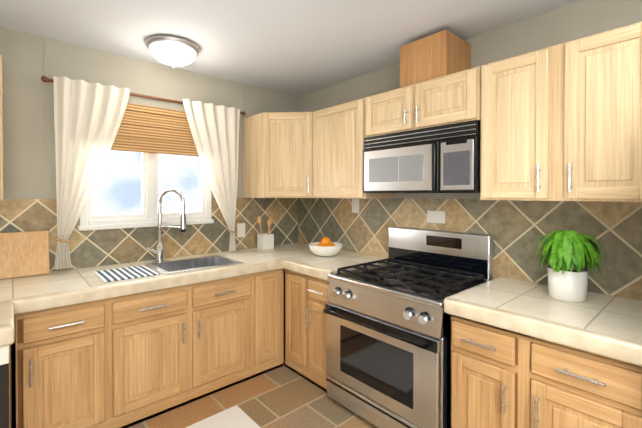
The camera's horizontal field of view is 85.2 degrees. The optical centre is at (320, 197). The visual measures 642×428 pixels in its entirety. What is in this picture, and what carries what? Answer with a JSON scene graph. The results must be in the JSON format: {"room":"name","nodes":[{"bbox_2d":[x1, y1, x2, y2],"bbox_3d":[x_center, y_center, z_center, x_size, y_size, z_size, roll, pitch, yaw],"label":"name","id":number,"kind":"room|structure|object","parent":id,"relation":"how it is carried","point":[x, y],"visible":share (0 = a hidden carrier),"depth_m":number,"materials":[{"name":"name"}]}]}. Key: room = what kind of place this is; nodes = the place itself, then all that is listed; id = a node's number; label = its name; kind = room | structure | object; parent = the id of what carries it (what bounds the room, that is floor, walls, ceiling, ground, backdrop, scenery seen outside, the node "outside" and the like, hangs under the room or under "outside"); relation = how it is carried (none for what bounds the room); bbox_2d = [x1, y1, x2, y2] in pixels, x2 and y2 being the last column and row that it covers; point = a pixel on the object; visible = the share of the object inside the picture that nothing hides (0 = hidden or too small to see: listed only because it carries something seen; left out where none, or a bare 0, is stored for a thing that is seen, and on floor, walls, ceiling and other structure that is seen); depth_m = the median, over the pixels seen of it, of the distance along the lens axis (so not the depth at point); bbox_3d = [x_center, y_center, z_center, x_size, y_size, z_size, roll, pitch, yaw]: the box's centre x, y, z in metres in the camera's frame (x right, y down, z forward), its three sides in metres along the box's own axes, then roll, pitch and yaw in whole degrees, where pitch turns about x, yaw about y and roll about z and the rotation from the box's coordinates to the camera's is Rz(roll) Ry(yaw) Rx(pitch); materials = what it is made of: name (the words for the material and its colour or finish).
{"room":"kitchen","nodes":[
{"label":"kitchen","id":0,"kind":"room"},
{"bbox_2d":[0,27,297,401],"bbox_3d":[-1.506,0.148,2.809,3.517,2.486,0.146,0,1,-42],"label":"wall","id":1,"kind":"structure","parent":0,"point":[29,201],"depth_m":2.58,"materials":[{"name":"paint"}]},
{"bbox_2d":[0,55,3,199],"bbox_3d":[-2.215,-0.393,1.803,0.847,0.818,0.424,0,1,-42],"label":"upper cabinet","id":2,"kind":"object","parent":1,"relation":"attached to","point":[1,143],"visible":1,"depth_m":1.97,"materials":[{"name":"brown wood"}]},
{"bbox_2d":[41,76,245,114],"bbox_3d":[-1.305,-0.799,2.850,1.536,0.040,0.062,0,1,-42],"label":"curtain rod","id":3,"kind":"object","parent":1,"relation":"attached to","point":[44,79],"visible":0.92,"depth_m":2.77,"materials":[{"name":"brown wood"}]},
{"bbox_2d":[53,76,129,269],"bbox_3d":[-1.616,-0.167,2.495,0.468,1.303,0.091,0,1,-42],"label":"curtain","id":4,"kind":"object","parent":3,"relation":"hanging from","point":[88,117],"visible":1,"depth_m":2.43,"materials":[{"name":"fabric"}]},
{"bbox_2d":[182,99,239,250],"bbox_3d":[-0.949,-0.165,3.087,0.532,1.316,0.091,0,1,-42],"label":"curtain","id":5,"kind":"object","parent":3,"relation":"hanging from","point":[214,129],"visible":1,"depth_m":3.13,"materials":[{"name":"fabric"}]},
{"bbox_2d":[78,152,213,230],"bbox_3d":[-1.385,-0.239,2.861,1.014,0.952,0.112,0,1,-42],"label":"window unit","id":6,"kind":"structure","parent":1,"relation":"in","point":[148,216],"depth_m":2.83,"materials":[{"name":"white plastic"}]},
{"bbox_2d":[111,103,198,156],"bbox_3d":[-1.348,-0.541,2.816,0.969,0.370,0.034,0,1,-42],"label":"window shade","id":7,"kind":"object","parent":1,"relation":"attached to","point":[147,129],"visible":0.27,"depth_m":2.81,"materials":[{"name":"brown wood"}]},
{"bbox_2d":[237,223,244,237],"bbox_3d":[-0.768,0.317,3.364,0.084,0.134,0.007,0,1,-42],"label":"outlet","id":8,"kind":"object","parent":1,"relation":"attached to","point":[240,229],"visible":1,"depth_m":3.36,"materials":[{"name":"white plastic"}]},
{"bbox_2d":[128,366,377,427],"bbox_3d":[0.136,1.462,0.975,3.517,0.112,5.085,0,1,-42],"label":"floor","id":9,"kind":"structure","parent":0,"point":[282,397],"depth_m":2.32,"materials":[{"name":"tile"}]},
{"bbox_2d":[0,345,10,427],"bbox_3d":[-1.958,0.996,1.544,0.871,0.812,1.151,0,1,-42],"label":"dishwasher","id":10,"kind":"object","parent":9,"relation":"on","point":[5,412],"visible":0.63,"depth_m":1.40,"materials":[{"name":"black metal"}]},
{"bbox_2d":[10,269,283,427],"bbox_3d":[-0.887,0.986,2.778,2.364,0.812,0.730,0,1,-42],"label":"base cabinet","id":11,"kind":"object","parent":9,"relation":"on","point":[127,361],"depth_m":2.15,"materials":[{"name":"brown wood"}]},
{"bbox_2d":[0,243,386,346],"bbox_3d":[-1.040,0.547,2.283,3.230,0.074,1.260,0,1,-42],"label":"countertop","id":12,"kind":"structure","parent":11,"relation":"on","point":[50,290],"depth_m":2.25,"materials":[{"name":"tile"}]},
{"bbox_2d":[0,230,49,279],"bbox_3d":[-1.923,0.366,2.257,0.263,0.285,0.078,0,1,-42],"label":"cutting board","id":13,"kind":"object","parent":12,"relation":"on","point":[23,254],"visible":0.97,"depth_m":2.25,"materials":[{"name":"brown wood"}]},
{"bbox_2d":[94,265,159,282],"bbox_3d":[-1.302,0.506,2.334,0.319,0.007,0.370,0,1,-42],"label":"dish mat","id":14,"kind":"object","parent":12,"relation":"on","point":[110,275],"visible":0.94,"depth_m":2.31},
{"bbox_2d":[147,188,186,261],"bbox_3d":[-1.202,0.217,2.702,0.243,0.577,0.252,0,1,-42],"label":"faucet","id":15,"kind":"object","parent":12,"relation":"on","point":[158,251],"visible":1,"depth_m":2.73,"materials":[{"name":"chrome"}]},
{"bbox_2d":[144,255,242,274],"bbox_3d":[-0.967,0.613,2.663,0.582,0.224,0.459,0,1,-42],"label":"sink","id":16,"kind":"object","parent":12,"relation":"in","point":[182,265],"visible":0.19,"depth_m":2.77,"materials":[{"name":"silver metal"}]},
{"bbox_2d":[257,216,273,249],"bbox_3d":[-0.535,0.340,3.418,0.203,0.320,0.132,0,1,-42],"label":"utensil cup","id":17,"kind":"object","parent":12,"relation":"on","point":[265,241],"visible":1,"depth_m":3.38,"materials":[{"name":"white ceramic"}]},
{"bbox_2d":[309,237,342,256],"bbox_3d":[0.040,0.424,3.032,0.296,0.158,0.296,0,1,-42],"label":"fruit bowl","id":18,"kind":"object","parent":12,"relation":"on","point":[325,247],"visible":1,"depth_m":2.95,"materials":[{"name":"white ceramic"}]},
{"bbox_2d":[186,405,260,427],"bbox_3d":[-0.694,1.393,1.773,0.941,0.011,0.661,0,1,-42],"label":"rug","id":19,"kind":"object","parent":9,"relation":"on","point":[235,416],"visible":1,"depth_m":2.16,"materials":[{"name":"beige fabric"}]},
{"bbox_2d":[284,269,329,391],"bbox_3d":[0.117,0.985,2.866,0.730,0.812,0.588,0,1,-42],"label":"base cabinet","id":20,"kind":"object","parent":9,"relation":"on","point":[305,299],"visible":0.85,"depth_m":2.65,"materials":[{"name":"brown wood"}]},
{"bbox_2d":[323,226,492,427],"bbox_3d":[0.564,0.819,2.298,0.802,1.154,0.844,0,1,-42],"label":"range","id":21,"kind":"object","parent":9,"relation":"on","point":[386,344],"visible":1,"depth_m":2.11,"materials":[{"name":"silver metal"}]},
{"bbox_2d":[447,314,641,427],"bbox_3d":[1.140,0.994,1.716,0.730,0.812,0.782,0,1,-42],"label":"base cabinet","id":22,"kind":"object","parent":9,"relation":"on","point":[497,377],"visible":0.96,"depth_m":1.52,"materials":[{"name":"brown wood"}]},
{"bbox_2d":[444,277,641,366],"bbox_3d":[1.154,0.551,1.707,0.717,0.074,0.809,0,1,-42],"label":"countertop","id":23,"kind":"structure","parent":22,"relation":"on","point":[608,326],"depth_m":1.56,"materials":[{"name":"tile"}]},
{"bbox_2d":[533,229,606,301],"bbox_3d":[1.256,0.339,1.772,0.297,0.350,0.303,0,1,-42],"label":"potted plant","id":24,"kind":"object","parent":23,"relation":"on","point":[563,251],"visible":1,"depth_m":1.71,"materials":[{"name":"green plant"}]},
{"bbox_2d":[0,0,581,96],"bbox_3d":[0.136,-1.136,0.953,3.517,0.112,5.085,0,1,-42],"label":"ceiling","id":25,"kind":"structure","parent":0,"point":[297,48],"depth_m":2.24,"materials":[{"name":"white paint"}]},
{"bbox_2d":[145,35,199,67],"bbox_3d":[-1.062,-1.010,2.512,0.358,0.162,0.358,0,1,-42],"label":"ceiling light","id":26,"kind":"object","parent":25,"relation":"attached to","point":[172,51],"visible":1,"depth_m":2.41,"materials":[{"name":"white glass"}]},
{"bbox_2d":[298,0,641,300],"bbox_3d":[1.440,0.154,2.034,0.146,2.486,4.950,0,1,-42],"label":"wall","id":27,"kind":"structure","parent":0,"point":[516,229],"depth_m":2.20,"materials":[{"name":"paint"}]},
{"bbox_2d":[243,112,312,197],"bbox_3d":[-0.277,-0.377,3.344,0.688,0.762,0.697,0,1,-42],"label":"upper cabinet","id":28,"kind":"object","parent":27,"relation":"attached to","point":[277,154],"visible":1,"depth_m":3.08,"materials":[{"name":"brown wood"}]},
{"bbox_2d":[313,97,394,198],"bbox_3d":[0.262,-0.374,2.966,0.386,0.762,0.607,0,1,-42],"label":"upper cabinet","id":29,"kind":"object","parent":27,"relation":"attached to","point":[339,133],"visible":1,"depth_m":2.80,"materials":[{"name":"brown wood"}]},
{"bbox_2d":[352,199,358,212],"bbox_3d":[0.315,0.076,3.183,0.007,0.127,0.090,0,1,-42],"label":"outlet","id":30,"kind":"object","parent":27,"relation":"attached to","point":[355,205],"visible":1,"depth_m":3.18,"materials":[{"name":"white plastic"}]},
{"bbox_2d":[366,66,480,137],"bbox_3d":[0.734,-0.597,2.405,0.424,0.306,0.851,0,1,-42],"label":"upper cabinet","id":31,"kind":"object","parent":27,"relation":"attached to","point":[452,98],"visible":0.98,"depth_m":2.22,"materials":[{"name":"brown wood"}]},
{"bbox_2d":[363,120,479,192],"bbox_3d":[0.735,-0.236,2.408,0.422,0.412,0.844,0,1,-42],"label":"microwave","id":32,"kind":"object","parent":31,"relation":"attached to","point":[442,159],"visible":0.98,"depth_m":2.21,"materials":[{"name":"stainless steel"},{"name":"black plastic"},{"name":"glass"}]},
{"bbox_2d":[400,29,470,87],"bbox_3d":[0.787,-0.899,2.411,0.333,0.296,0.347,0,1,-42],"label":"box","id":33,"kind":"object","parent":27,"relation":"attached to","point":[441,53],"visible":0.64,"depth_m":2.28,"materials":[{"name":"brown wood"}]},
{"bbox_2d":[427,211,444,223],"bbox_3d":[0.850,0.144,2.581,0.007,0.090,0.146,0,1,-42],"label":"electrical outlet","id":34,"kind":"object","parent":27,"relation":"attached to","point":[435,216],"visible":1,"depth_m":2.58,"materials":[{"name":"white plastic"}]},
{"bbox_2d":[480,22,641,201],"bbox_3d":[1.268,-0.365,1.807,0.424,0.762,0.747,0,1,-42],"label":"upper cabinet","id":35,"kind":"object","parent":27,"relation":"attached to","point":[561,122],"visible":1,"depth_m":1.66,"materials":[{"name":"brown wood"}]},
{"label":"outside","id":36,"kind":"structure","parent":0,"visible":0},
{"bbox_2d":[92,150,199,214],"bbox_3d":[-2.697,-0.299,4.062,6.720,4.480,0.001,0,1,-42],"label":"window glass","id":37,"kind":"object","parent":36,"point":[113,181],"depth_m":4.39,"materials":[{"name":"clear glass"}]}
]}

